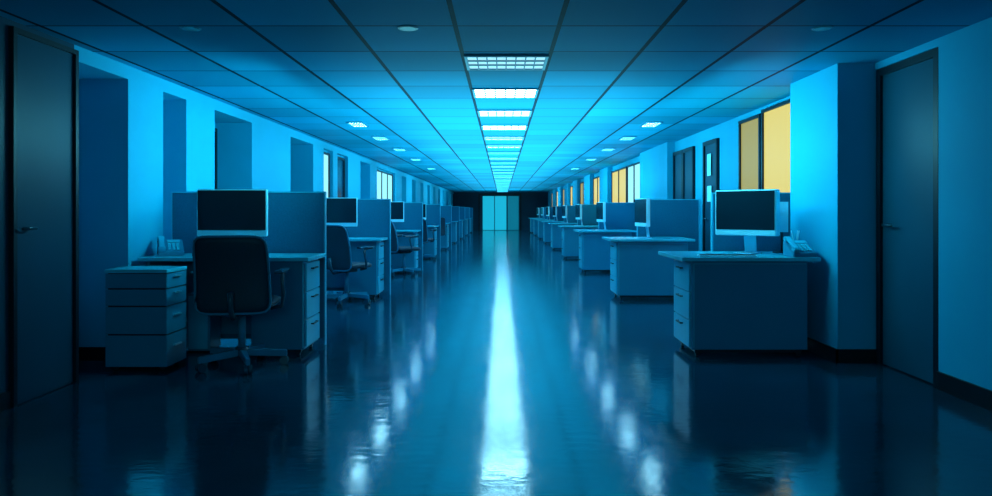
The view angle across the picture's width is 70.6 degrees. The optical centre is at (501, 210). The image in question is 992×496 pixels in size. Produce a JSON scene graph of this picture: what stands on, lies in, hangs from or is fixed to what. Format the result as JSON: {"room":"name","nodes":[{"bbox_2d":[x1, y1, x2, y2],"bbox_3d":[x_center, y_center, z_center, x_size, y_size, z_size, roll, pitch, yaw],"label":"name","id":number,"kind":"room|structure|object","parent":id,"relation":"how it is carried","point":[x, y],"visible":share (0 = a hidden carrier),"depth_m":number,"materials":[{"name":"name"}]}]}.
{"room":"open-plan office","nodes":[
{"label":"open-plan office","id":0,"kind":"room"},
{"bbox_2d":[0,16,453,403],"bbox_3d":[-3.000,0.015,19.450,0.500,2.170,41.100,0,0,0],"label":"wall","id":1,"kind":"structure","parent":0,"point":[144,137],"depth_m":5.41,"materials":[{"name":"paint"}]},
{"bbox_2d":[8,26,78,407],"bbox_3d":[-2.718,0.035,4.200,0.064,2.130,0.600,0,0,0],"label":"door","id":2,"kind":"structure","parent":1,"relation":"in","point":[43,73],"depth_m":4.17,"materials":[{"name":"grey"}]},
{"bbox_2d":[0,347,105,412],"bbox_3d":[-2.942,1.050,18.950,0.415,0.100,40.100,0,0,0],"label":"baseboard","id":3,"kind":"structure","parent":1,"relation":"attached to","point":[85,353],"depth_m":5.14,"materials":[{"name":"black"}]},
{"bbox_2d":[215,128,216,188],"bbox_3d":[-3.130,-0.300,7.200,0.040,1.200,0.900,0,0,0],"label":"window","id":4,"kind":"structure","parent":1,"relation":"in","point":[215,128],"depth_m":7.62,"materials":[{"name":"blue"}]},
{"bbox_2d":[324,152,329,197],"bbox_3d":[-2.810,-0.290,11.100,0.040,1.280,0.500,0,0,0],"label":"window","id":5,"kind":"structure","parent":1,"relation":"in","point":[326,155],"depth_m":11.27,"materials":[{"name":"blue"}]},
{"bbox_2d":[337,156,344,197],"bbox_3d":[-2.810,-0.290,12.100,0.040,1.280,0.700,0,0,0],"label":"window","id":6,"kind":"structure","parent":1,"relation":"in","point":[340,161],"depth_m":12.18,"materials":[{"name":"blue"}]},
{"bbox_2d":[377,170,392,201],"bbox_3d":[-2.810,-0.290,16.700,0.040,1.280,2.400,0,0,0],"label":"window","id":7,"kind":"structure","parent":1,"relation":"in","point":[384,180],"depth_m":16.74,"materials":[{"name":"blue"}]},
{"bbox_2d":[0,230,991,495],"bbox_3d":[-0.100,1.150,19.550,6.600,0.100,41.500,0,0,0],"label":"floor","id":8,"kind":"structure","parent":0,"point":[504,366],"depth_m":3.82,"materials":[{"name":"blue tile"}]},
{"bbox_2d":[104,266,186,369],"bbox_3d":[-2.505,0.750,4.950,0.440,0.700,0.310,0,0,0],"label":"drawer cabinet","id":9,"kind":"object","parent":8,"relation":"on","point":[146,309],"visible":1,"depth_m":4.80,"materials":[{"name":"grey laminate"}]},
{"bbox_2d":[187,292,220,351],"bbox_3d":[-2.360,0.870,5.546,0.180,0.460,0.228,0,0,0],"label":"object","id":10,"kind":"object","parent":8,"relation":"on","point":[203,331],"visible":0.7,"depth_m":5.43,"materials":[{"name":"plastic"}]},
{"bbox_2d":[137,253,325,354],"bbox_3d":[-2.075,0.723,5.470,1.270,0.755,0.540,0,0,0],"label":"desk","id":11,"kind":"object","parent":8,"relation":"on","point":[295,326],"visible":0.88,"depth_m":5.30,"materials":[{"name":"laminate"}]},
{"bbox_2d":[157,236,183,255],"bbox_3d":[-2.578,0.270,5.445,0.180,0.149,0.211,0,0,-29],"label":"desk phone","id":12,"kind":"object","parent":11,"relation":"on","point":[164,247],"visible":1,"depth_m":5.41,"materials":[{"name":"plastic"}]},
{"bbox_2d":[197,189,267,235],"bbox_3d":[-2.110,0.086,5.485,0.550,0.515,0.190,0,0,0],"label":"monitor","id":13,"kind":"object","parent":11,"relation":"on","point":[219,211],"visible":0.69,"depth_m":5.46,"materials":[{"name":"plastic"}]},
{"bbox_2d":[190,235,289,373],"bbox_3d":[-1.840,0.629,4.943,0.631,0.941,0.706,0,0,-7],"label":"office chair","id":14,"kind":"object","parent":8,"relation":"on","point":[231,273],"visible":1,"depth_m":4.68,"materials":[{"name":"fabric"}]},
{"bbox_2d":[171,192,325,344],"bbox_3d":[-2.085,0.470,5.765,1.270,1.260,0.036,0,0,0],"label":"partition","id":15,"kind":"object","parent":8,"relation":"on","point":[296,220],"depth_m":5.75,"materials":[{"name":"fabric"}]},
{"bbox_2d":[326,225,373,305],"bbox_3d":[-1.870,0.629,8.343,0.631,0.941,0.706,0,0,23],"label":"office chair","id":16,"kind":"object","parent":8,"relation":"on","point":[338,249],"visible":0.81,"depth_m":8.08,"materials":[{"name":"plastic"}]},
{"bbox_2d":[326,237,387,298],"bbox_3d":[-2.135,0.723,8.920,1.270,0.755,0.540,0,0,0],"label":"desk","id":17,"kind":"object","parent":8,"relation":"on","point":[370,280],"visible":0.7,"depth_m":8.75,"materials":[{"name":"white laminate"}]},
{"bbox_2d":[326,198,357,226],"bbox_3d":[-2.120,0.086,8.935,0.550,0.515,0.190,0,0,0],"label":"monitor","id":18,"kind":"object","parent":17,"relation":"on","point":[339,211],"visible":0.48,"depth_m":8.91,"materials":[{"name":"plastic"}]},
{"bbox_2d":[326,199,390,294],"bbox_3d":[-2.100,0.470,9.215,1.270,1.260,0.036,0,0,0],"label":"partition","id":19,"kind":"object","parent":8,"relation":"on","point":[374,215],"depth_m":9.20,"materials":[{"name":"fabric"}]},
{"bbox_2d":[391,230,420,270],"bbox_3d":[-2.135,0.723,12.670,1.270,0.755,0.540,0,0,0],"label":"desk","id":20,"kind":"object","parent":8,"relation":"on","point":[411,259],"visible":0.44,"depth_m":12.50,"materials":[{"name":"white laminate"}]},
{"bbox_2d":[391,202,403,221],"bbox_3d":[-2.050,0.086,12.685,0.550,0.515,0.190,0,0,0],"label":"monitor","id":21,"kind":"object","parent":20,"relation":"on","point":[397,208],"visible":0.3,"depth_m":12.66,"materials":[{"name":"plastic"}]},
{"bbox_2d":[391,221,421,275],"bbox_3d":[-1.727,0.629,12.072,0.706,0.941,0.631,0,0,-38],"label":"office chair","id":22,"kind":"object","parent":8,"relation":"on","point":[395,248],"visible":0.7,"depth_m":11.87,"materials":[{"name":"fabric"}]},
{"bbox_2d":[391,202,422,269],"bbox_3d":[-2.100,0.470,12.965,1.270,1.260,0.036,0,0,0],"label":"partition","id":23,"kind":"object","parent":8,"relation":"on","point":[413,211],"depth_m":12.95,"materials":[{"name":"fabric"}]},
{"bbox_2d":[423,219,436,259],"bbox_3d":[-1.806,0.629,15.762,0.631,0.941,0.706,0,0,17],"label":"office chair","id":24,"kind":"object","parent":8,"relation":"on","point":[426,239],"visible":0.4,"depth_m":15.49,"materials":[{"name":"fabric"}]},
{"bbox_2d":[423,226,438,257],"bbox_3d":[-2.135,0.723,16.370,1.270,0.755,0.540,0,0,0],"label":"desk","id":25,"kind":"object","parent":8,"relation":"on","point":[430,247],"visible":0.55,"depth_m":16.20,"materials":[{"name":"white laminate"}]},
{"bbox_2d":[423,204,425,219],"bbox_3d":[-2.050,0.086,16.385,0.550,0.515,0.190,0,0,0],"label":"monitor","id":26,"kind":"object","parent":25,"relation":"on","point":[424,205],"visible":0.23,"depth_m":16.36,"materials":[{"name":"plastic"}]},
{"bbox_2d":[426,204,440,256],"bbox_3d":[-2.100,0.470,16.665,1.270,1.260,0.036,0,0,0],"label":"partition","id":27,"kind":"object","parent":8,"relation":"on","point":[433,211],"depth_m":16.65,"materials":[{"name":"fabric"}]},
{"bbox_2d":[441,217,446,249],"bbox_3d":[-1.837,0.629,19.463,0.631,0.941,0.706,0,0,-11],"label":"office chair","id":28,"kind":"object","parent":8,"relation":"on","point":[443,220],"visible":0.26,"depth_m":19.25,"materials":[{"name":"plastic"}]},
{"bbox_2d":[441,223,449,248],"bbox_3d":[-2.135,0.723,20.070,1.270,0.755,0.540,0,0,0],"label":"desk","id":29,"kind":"object","parent":8,"relation":"on","point":[444,239],"visible":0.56,"depth_m":19.90,"materials":[{"name":"blue laminate"}]},
{"bbox_2d":[441,205,451,248],"bbox_3d":[-2.100,0.470,20.365,1.270,1.260,0.036,0,0,0],"label":"partition","id":30,"kind":"object","parent":8,"relation":"on","point":[446,210],"depth_m":20.35,"materials":[{"name":"fabric"}]},
{"bbox_2d":[452,221,457,243],"bbox_3d":[-2.135,0.723,23.770,1.270,0.755,0.540,0,0,0],"label":"desk","id":31,"kind":"object","parent":8,"relation":"on","point":[454,223],"visible":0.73,"depth_m":23.60,"materials":[{"name":"blue laminate"}]},
{"bbox_2d":[452,206,458,241],"bbox_3d":[-2.100,0.470,24.065,1.270,1.260,0.036,0,0,0],"label":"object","id":32,"kind":"structure","parent":8,"relation":"on","point":[455,209],"depth_m":24.05,"materials":[{"name":"fabric"}]},
{"bbox_2d":[459,220,463,238],"bbox_3d":[-2.135,0.723,27.470,1.270,0.755,0.540,0,0,0],"label":"desk","id":33,"kind":"object","parent":8,"relation":"on","point":[460,221],"visible":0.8,"depth_m":27.30,"materials":[{"name":"blue laminate"}]},
{"bbox_2d":[459,207,464,236],"bbox_3d":[-2.100,0.470,27.765,1.270,1.260,0.036,0,0,0],"label":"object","id":34,"kind":"structure","parent":8,"relation":"on","point":[461,209],"depth_m":27.75,"materials":[{"name":"fabric"}]},
{"bbox_2d":[465,219,467,235],"bbox_3d":[-2.135,0.723,31.170,1.270,0.755,0.540,0,0,0],"label":"desk","id":35,"kind":"object","parent":8,"relation":"on","point":[466,220],"visible":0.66,"depth_m":31.00,"materials":[{"name":"blue laminate"}]},
{"bbox_2d":[465,207,468,233],"bbox_3d":[-2.100,0.470,31.465,1.270,1.260,0.036,0,0,0],"label":"partition","id":36,"kind":"structure","parent":8,"relation":"on","point":[466,208],"depth_m":31.45,"materials":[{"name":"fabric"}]},
{"bbox_2d":[469,218,471,232],"bbox_3d":[-2.135,0.723,34.870,1.270,0.755,0.540,0,0,0],"label":"desk","id":37,"kind":"object","parent":8,"relation":"on","point":[470,228],"visible":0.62,"depth_m":34.70,"materials":[{"name":"blue laminate"}]},
{"bbox_2d":[469,208,472,231],"bbox_3d":[-2.100,0.470,35.165,1.270,1.260,0.036,0,0,0],"label":"partition","id":38,"kind":"structure","parent":8,"relation":"on","point":[470,209],"depth_m":35.15,"materials":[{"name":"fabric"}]},
{"bbox_2d":[529,218,541,232],"bbox_3d":[1.855,0.722,34.935,1.030,0.755,0.810,0,0,0],"label":"desk","id":39,"kind":"object","parent":8,"relation":"on","point":[531,220],"visible":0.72,"depth_m":34.60,"materials":[{"name":"laminate"}]},
{"bbox_2d":[532,219,546,235],"bbox_3d":[1.855,0.722,31.235,1.030,0.755,0.810,0,0,0],"label":"desk","id":40,"kind":"object","parent":8,"relation":"on","point":[535,230],"visible":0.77,"depth_m":30.90,"materials":[{"name":"laminate"}]},
{"bbox_2d":[542,207,546,218],"bbox_3d":[2.240,0.470,31.695,0.840,1.260,0.036,0,0,0],"label":"wall","id":41,"kind":"structure","parent":8,"relation":"on","point":[544,216],"depth_m":31.68,"materials":[{"name":"fabric"}]},
{"bbox_2d":[536,220,553,238],"bbox_3d":[1.855,0.722,27.535,1.030,0.755,0.810,0,0,0],"label":"desk","id":42,"kind":"object","parent":8,"relation":"on","point":[540,224],"visible":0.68,"depth_m":27.20,"materials":[{"name":"laminate"}]},
{"bbox_2d":[546,207,549,219],"bbox_3d":[1.805,0.091,27.520,0.190,0.505,0.500,0,0,-6],"label":"monitor","id":43,"kind":"object","parent":42,"relation":"on","point":[547,208],"visible":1,"depth_m":27.41,"materials":[{"name":"plastic"}]},
{"bbox_2d":[547,207,553,219],"bbox_3d":[2.240,0.470,27.995,0.840,1.260,0.036,0,0,0],"label":"wall","id":44,"kind":"structure","parent":8,"relation":"on","point":[551,208],"depth_m":27.98,"materials":[{"name":"fabric"}]},
{"bbox_2d":[541,221,563,242],"bbox_3d":[1.855,0.722,23.835,1.030,0.755,0.810,0,0,0],"label":"desk","id":45,"kind":"object","parent":8,"relation":"on","point":[546,227],"visible":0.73,"depth_m":23.50,"materials":[{"name":"laminate"}]},
{"bbox_2d":[553,206,557,220],"bbox_3d":[1.805,0.091,23.820,0.190,0.505,0.500,0,0,-6],"label":"monitor","id":46,"kind":"object","parent":45,"relation":"on","point":[554,207],"visible":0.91,"depth_m":23.73,"materials":[{"name":"plastic"}]},
{"bbox_2d":[554,206,563,220],"bbox_3d":[2.240,0.470,24.295,0.840,1.260,0.036,0,0,0],"label":"wall","id":47,"kind":"structure","parent":8,"relation":"on","point":[559,208],"depth_m":24.28,"materials":[{"name":"fabric"}]},
{"bbox_2d":[548,223,576,249],"bbox_3d":[1.855,0.722,20.135,1.030,0.755,0.810,0,0,0],"label":"desk","id":48,"kind":"object","parent":8,"relation":"on","point":[556,232],"visible":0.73,"depth_m":19.80,"materials":[{"name":"laminate"}]},
{"bbox_2d":[562,205,567,222],"bbox_3d":[1.805,0.091,20.120,0.190,0.505,0.500,0,0,-6],"label":"monitor","id":49,"kind":"object","parent":48,"relation":"on","point":[564,207],"visible":0.99,"depth_m":19.99,"materials":[{"name":"plastic"}]},
{"bbox_2d":[564,206,576,222],"bbox_3d":[2.240,0.470,20.595,0.840,1.260,0.036,0,0,0],"label":"partition","id":50,"kind":"structure","parent":8,"relation":"on","point":[571,218],"depth_m":20.58,"materials":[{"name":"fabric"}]},
{"bbox_2d":[558,225,597,258],"bbox_3d":[1.855,0.722,16.435,1.030,0.755,0.810,0,0,0],"label":"desk","id":51,"kind":"object","parent":8,"relation":"on","point":[570,244],"visible":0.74,"depth_m":16.10,"materials":[{"name":"laminate"}]},
{"bbox_2d":[574,204,583,225],"bbox_3d":[1.805,0.091,16.421,0.190,0.505,0.500,0,0,-6],"label":"monitor","id":52,"kind":"object","parent":51,"relation":"on","point":[578,207],"visible":1,"depth_m":16.33,"materials":[{"name":"plastic"}]},
{"bbox_2d":[577,204,597,224],"bbox_3d":[2.240,0.470,16.895,0.840,1.260,0.036,0,0,0],"label":"partition","id":53,"kind":"structure","parent":8,"relation":"on","point":[588,210],"depth_m":16.88,"materials":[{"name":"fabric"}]},
{"bbox_2d":[573,229,636,272],"bbox_3d":[1.855,0.722,12.735,1.030,0.755,0.810,0,0,0],"label":"desk","id":54,"kind":"object","parent":8,"relation":"on","point":[594,251],"visible":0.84,"depth_m":12.40,"materials":[{"name":"laminate"}]},
{"bbox_2d":[595,202,606,229],"bbox_3d":[1.805,0.091,12.720,0.190,0.505,0.500,0,0,-6],"label":"monitor","id":55,"kind":"object","parent":54,"relation":"on","point":[600,206],"visible":0.99,"depth_m":12.64,"materials":[{"name":"plastic"}]},
{"bbox_2d":[598,203,636,236],"bbox_3d":[2.240,0.470,13.195,0.840,1.260,0.036,0,0,0],"label":"partition","id":56,"kind":"structure","parent":8,"relation":"on","point":[618,215],"depth_m":13.18,"materials":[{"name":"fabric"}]},
{"bbox_2d":[602,237,694,299],"bbox_3d":[1.855,0.722,8.985,1.030,0.755,0.810,0,0,0],"label":"desk","id":57,"kind":"object","parent":8,"relation":"on","point":[637,269],"visible":0.8,"depth_m":8.65,"materials":[{"name":"laminate"}]},
{"bbox_2d":[634,198,651,237],"bbox_3d":[1.805,0.091,8.980,0.190,0.505,0.500,0,0,-6],"label":"monitor","id":58,"kind":"object","parent":57,"relation":"on","point":[642,205],"visible":0.98,"depth_m":8.91,"materials":[{"name":"plastic"}]},
{"bbox_2d":[637,199,699,250],"bbox_3d":[2.240,0.470,9.445,0.840,1.260,0.036,0,0,0],"label":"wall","id":59,"kind":"structure","parent":8,"relation":"on","point":[668,217],"depth_m":9.43,"materials":[{"name":"fabric"}]},
{"bbox_2d":[658,251,820,355],"bbox_3d":[1.855,0.722,5.605,1.030,0.755,0.810,0,0,0],"label":"desk","id":60,"kind":"object","parent":8,"relation":"on","point":[722,304],"visible":0.98,"depth_m":5.27,"materials":[{"name":"laminate"}]},
{"bbox_2d":[697,254,757,256],"bbox_3d":[1.700,0.336,5.290,0.420,0.016,0.120,0,0,6],"label":"keyboard","id":61,"kind":"object","parent":60,"relation":"on","point":[699,255],"visible":1,"depth_m":5.24,"materials":[{"name":"plastic"}]},
{"bbox_2d":[715,189,779,253],"bbox_3d":[1.983,0.086,5.664,0.500,0.515,0.190,0,0,42],"label":"monitor","id":62,"kind":"object","parent":60,"relation":"on","point":[749,214],"visible":0.98,"depth_m":5.62,"materials":[{"name":"plastic"}]},
{"bbox_2d":[773,202,787,252],"bbox_3d":[2.310,0.134,5.780,0.120,0.420,0.080,0,0,0],"label":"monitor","id":63,"kind":"object","parent":60,"relation":"on","point":[783,205],"visible":0.74,"depth_m":5.77,"materials":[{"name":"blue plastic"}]},
{"bbox_2d":[791,230,799,239],"bbox_3d":[2.311,0.248,5.500,0.073,0.191,0.074,0,0,0],"label":"pen cup","id":64,"kind":"object","parent":60,"relation":"on","point":[798,232],"visible":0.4,"depth_m":5.51,"materials":[{"name":"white plastic"}]},
{"bbox_2d":[783,236,816,256],"bbox_3d":[2.260,0.270,5.305,0.180,0.149,0.211,0,0,0],"label":"desk phone","id":65,"kind":"object","parent":60,"relation":"on","point":[792,248],"visible":1,"depth_m":5.27,"materials":[{"name":"plastic"}]},
{"bbox_2d":[711,192,789,250],"bbox_3d":[2.230,0.470,6.055,0.840,1.260,0.036,0,0,0],"label":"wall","id":66,"kind":"structure","parent":8,"relation":"on","point":[718,242],"depth_m":6.04,"materials":[{"name":"fabric"}]},
{"bbox_2d":[0,0,991,191],"bbox_3d":[-0.100,-1.120,19.550,6.600,0.100,41.500,0,0,0],"label":"ceiling","id":67,"kind":"structure","parent":0,"point":[312,68],"depth_m":4.79,"materials":[{"name":"tile"}]},
{"bbox_2d":[179,25,201,30],"bbox_3d":[-1.820,-1.067,4.090,0.120,0.005,0.120,0,0,0],"label":"recessed light","id":68,"kind":"object","parent":67,"relation":"in","point":[184,27],"visible":1,"depth_m":4.08,"materials":[{"name":"plastic"}]},
{"bbox_2d":[346,122,368,126],"bbox_3d":[-1.770,-1.062,8.600,0.200,0.014,0.420,0,0,0],"label":"recessed light","id":69,"kind":"object","parent":67,"relation":"in","point":[353,124],"visible":1,"depth_m":8.56,"materials":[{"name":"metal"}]},
{"bbox_2d":[371,136,389,139],"bbox_3d":[-1.770,-1.062,10.220,0.200,0.014,0.420,0,0,0],"label":"recessed light","id":70,"kind":"object","parent":67,"relation":"in","point":[373,137],"visible":1,"depth_m":10.19,"materials":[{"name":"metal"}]},
{"bbox_2d":[392,148,406,150],"bbox_3d":[-1.770,-1.062,12.100,0.200,0.014,0.420,0,0,0],"label":"recessed light","id":71,"kind":"object","parent":67,"relation":"in","point":[395,149],"visible":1,"depth_m":12.05,"materials":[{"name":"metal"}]},
{"bbox_2d":[398,25,417,30],"bbox_3d":[-0.550,-1.067,4.090,0.120,0.005,0.120,0,0,0],"label":"recessed light","id":72,"kind":"object","parent":67,"relation":"in","point":[404,27],"visible":1,"depth_m":4.08,"materials":[{"name":"white plastic"}]},
{"bbox_2d":[493,174,512,175],"bbox_3d":[0.030,-1.062,20.620,0.580,0.014,0.460,0,0,0],"label":"recessed light","id":73,"kind":"object","parent":67,"relation":"in","point":[493,174],"visible":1,"depth_m":20.60,"materials":[{"name":"metal"}]},
{"bbox_2d":[494,178,511,179],"bbox_3d":[0.030,-1.062,23.220,0.580,0.014,0.460,0,0,0],"label":"recessed light","id":74,"kind":"object","parent":67,"relation":"in","point":[494,178],"visible":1,"depth_m":23.21,"materials":[{"name":"metal"}]},
{"bbox_2d":[489,157,517,159],"bbox_3d":[0.030,-1.062,14.120,0.580,0.014,0.460,0,0,0],"label":"recessed light","id":75,"kind":"object","parent":67,"relation":"in","point":[490,158],"visible":1,"depth_m":14.11,"materials":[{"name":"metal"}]},
{"bbox_2d":[490,162,516,163],"bbox_3d":[0.030,-1.062,15.420,0.580,0.014,0.460,0,0,0],"label":"recessed light","id":76,"kind":"object","parent":67,"relation":"in","point":[490,162],"visible":1,"depth_m":15.30,"materials":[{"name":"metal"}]},
{"bbox_2d":[492,169,514,170],"bbox_3d":[0.030,-1.062,18.020,0.580,0.014,0.460,0,0,0],"label":"recessed light","id":77,"kind":"object","parent":67,"relation":"in","point":[492,169],"visible":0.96,"depth_m":17.79,"materials":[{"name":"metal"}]},
{"bbox_2d":[484,136,523,139],"bbox_3d":[0.030,-1.062,10.220,0.580,0.014,0.460,0,0,0],"label":"recessed light","id":78,"kind":"object","parent":67,"relation":"in","point":[485,137],"visible":1,"depth_m":10.14,"materials":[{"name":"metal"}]},
{"bbox_2d":[486,139,521,139],"bbox_3d":[0.030,-1.066,10.220,0.540,0.004,0.420,0,0,0],"label":"diffuser","id":79,"kind":"object","parent":78,"relation":"attached to","point":[486,139],"depth_m":10.42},
{"bbox_2d":[486,145,521,147],"bbox_3d":[0.030,-1.062,11.520,0.580,0.014,0.460,0,0,0],"label":"recessed light","id":80,"kind":"object","parent":67,"relation":"in","point":[487,146],"visible":1,"depth_m":11.51,"materials":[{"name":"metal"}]},
{"bbox_2d":[488,152,519,153],"bbox_3d":[0.030,-1.062,12.820,0.580,0.014,0.460,0,0,0],"label":"recessed light","id":81,"kind":"object","parent":67,"relation":"in","point":[488,152],"visible":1,"depth_m":12.70,"materials":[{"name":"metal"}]},
{"bbox_2d":[477,110,531,116],"bbox_3d":[0.030,-1.062,7.620,0.580,0.014,0.460,0,0,0],"label":"recessed light","id":82,"kind":"object","parent":67,"relation":"in","point":[481,113],"visible":1,"depth_m":7.61,"materials":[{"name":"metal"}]},
{"bbox_2d":[480,111,529,115],"bbox_3d":[0.030,-1.066,7.620,0.540,0.004,0.420,0,0,0],"label":"diffuser","id":83,"kind":"object","parent":82,"relation":"attached to","point":[482,113],"depth_m":7.61,"materials":[{"name":"white plastic"}]},
{"bbox_2d":[481,125,527,129],"bbox_3d":[0.030,-1.062,8.920,0.580,0.014,0.460,0,0,0],"label":"recessed light","id":84,"kind":"object","parent":67,"relation":"in","point":[484,127],"visible":1,"depth_m":8.91,"materials":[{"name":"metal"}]},
{"bbox_2d":[472,88,538,97],"bbox_3d":[0.030,-1.062,6.320,0.580,0.014,0.460,0,0,0],"label":"recessed light","id":85,"kind":"object","parent":67,"relation":"in","point":[477,92],"visible":1,"depth_m":6.29,"materials":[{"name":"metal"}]},
{"bbox_2d":[475,90,535,96],"bbox_3d":[0.030,-1.066,6.320,0.540,0.004,0.420,0,0,0],"label":"diffuser","id":86,"kind":"object","parent":85,"relation":"attached to","point":[478,93],"depth_m":6.31,"materials":[{"name":"white plastic"}]},
{"bbox_2d":[464,55,548,69],"bbox_3d":[0.030,-1.062,5.020,0.580,0.014,0.460,0,0,0],"label":"recessed light","id":87,"kind":"object","parent":67,"relation":"in","point":[473,62],"visible":1,"depth_m":5.01,"materials":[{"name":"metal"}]},
{"bbox_2d":[600,148,615,150],"bbox_3d":[1.830,-1.062,12.100,0.200,0.014,0.420,0,0,0],"label":"recessed light","id":88,"kind":"object","parent":67,"relation":"in","point":[603,149],"visible":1,"depth_m":12.02,"materials":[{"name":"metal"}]},
{"bbox_2d":[618,136,636,139],"bbox_3d":[1.830,-1.062,10.220,0.200,0.014,0.420,0,0,0],"label":"recessed light","id":89,"kind":"object","parent":67,"relation":"in","point":[623,137],"visible":1,"depth_m":10.19,"materials":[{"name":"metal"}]},
{"bbox_2d":[639,122,662,126],"bbox_3d":[1.830,-1.062,8.600,0.200,0.014,0.420,0,0,0],"label":"recessed light","id":90,"kind":"object","parent":67,"relation":"in","point":[646,124],"visible":1,"depth_m":8.57,"materials":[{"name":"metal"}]},
{"bbox_2d":[811,25,832,30],"bbox_3d":[1.870,-1.067,4.090,0.120,0.005,0.120,0,0,0],"label":"recessed light","id":91,"kind":"object","parent":67,"relation":"in","point":[824,27],"visible":1,"depth_m":4.08,"materials":[{"name":"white plastic"}]},
{"bbox_2d":[453,192,547,229],"bbox_3d":[-0.100,0.015,40.075,6.600,2.170,0.150,0,0,0],"label":"wall","id":92,"kind":"structure","parent":0,"point":[530,201],"depth_m":40.00,"materials":[{"name":"black paint"}]},
{"bbox_2d":[478,194,520,229],"bbox_3d":[-0.125,0.060,39.960,2.450,2.080,0.080,0,0,0],"label":"door","id":93,"kind":"structure","parent":92,"relation":"in","point":[494,205],"depth_m":39.95,"materials":[{"name":"blue glass"}]},
{"bbox_2d":[548,17,991,389],"bbox_3d":[2.690,0.015,19.450,0.520,2.170,41.100,0,0,0],"label":"wall","id":94,"kind":"structure","parent":0,"point":[833,108],"depth_m":5.07,"materials":[{"name":"paint"}]},
{"bbox_2d":[570,186,572,205],"bbox_3d":[2.660,-0.325,26.250,0.040,1.250,1.700,0,0,0],"label":"window","id":95,"kind":"structure","parent":94,"relation":"in","point":[571,187],"depth_m":26.79,"materials":[{"name":"yellow"}]},
{"bbox_2d":[580,182,583,203],"bbox_3d":[2.660,-0.325,22.850,0.040,1.250,1.700,0,0,0],"label":"window","id":96,"kind":"structure","parent":94,"relation":"in","point":[581,183],"depth_m":23.13,"materials":[{"name":"yellow"}]},
{"bbox_2d":[593,176,598,203],"bbox_3d":[2.660,-0.325,19.400,0.040,1.250,1.800,0,0,0],"label":"window","id":97,"kind":"structure","parent":94,"relation":"in","point":[596,179],"depth_m":19.76,"materials":[{"name":"yellow"}]},
{"bbox_2d":[611,166,626,202],"bbox_3d":[2.660,-0.325,15.900,0.040,1.250,2.000,0,0,0],"label":"window","id":98,"kind":"structure","parent":94,"relation":"in","point":[619,176],"depth_m":15.85,"materials":[{"name":"yellow"}]},
{"bbox_2d":[627,162,639,202],"bbox_3d":[2.660,-0.325,14.050,0.040,1.250,1.500,0,0,0],"label":"window","id":99,"kind":"structure","parent":94,"relation":"in","point":[633,170],"depth_m":14.05,"materials":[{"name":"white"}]},
{"bbox_2d":[673,150,681,198],"bbox_3d":[2.643,0.100,10.545,0.074,2.000,0.550,0,0,0],"label":"door","id":100,"kind":"structure","parent":94,"relation":"in","point":[677,156],"depth_m":10.61,"materials":[{"name":"blue wood"}]},
{"bbox_2d":[682,146,694,198],"bbox_3d":[2.643,0.100,9.975,0.074,2.000,0.550,0,0,0],"label":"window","id":101,"kind":"structure","parent":94,"relation":"in","point":[688,154],"depth_m":9.98,"materials":[{"name":"blue glass"}]},
{"bbox_2d":[702,138,719,250],"bbox_3d":[2.643,0.100,8.920,0.074,2.000,0.600,0,0,0],"label":"door","id":102,"kind":"structure","parent":94,"relation":"in","point":[712,146],"depth_m":9.02,"materials":[{"name":"blue"}]},
{"bbox_2d":[707,153,710,175],"bbox_3d":[2.643,-0.590,8.940,0.002,0.280,0.160,0,0,0],"label":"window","id":103,"kind":"structure","parent":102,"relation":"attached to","point":[708,155],"depth_m":8.91,"materials":[{"name":"glass"}]},
{"bbox_2d":[707,186,710,201],"bbox_3d":[2.643,-0.220,8.930,0.002,0.200,0.180,0,0,0],"label":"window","id":104,"kind":"structure","parent":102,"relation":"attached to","point":[708,187],"depth_m":8.93,"materials":[{"name":"glass"}]},
{"bbox_2d":[738,114,760,189],"bbox_3d":[2.660,-0.350,7.500,0.040,1.300,0.640,0,0,0],"label":"window","id":105,"kind":"structure","parent":94,"relation":"in","point":[749,129],"depth_m":7.52,"materials":[{"name":"yellow glass"}]},
{"bbox_2d":[761,99,789,191],"bbox_3d":[2.660,-0.365,6.570,0.040,1.330,1.140,0,0,0],"label":"window","id":106,"kind":"structure","parent":94,"relation":"in","point":[775,119],"depth_m":6.78,"materials":[{"name":"yellow glass"}]},
{"bbox_2d":[807,337,991,411],"bbox_3d":[2.618,1.045,19.450,0.405,0.110,41.100,0,0,0],"label":"baseboard","id":107,"kind":"structure","parent":94,"relation":"attached to","point":[977,395],"depth_m":4.30,"materials":[{"name":"black"}]},
{"bbox_2d":[876,47,937,387],"bbox_3d":[2.743,0.043,4.692,0.154,2.115,0.715,0,0,0],"label":"door","id":108,"kind":"structure","parent":94,"relation":"in","point":[907,89],"depth_m":4.71,"materials":[{"name":"blue"}]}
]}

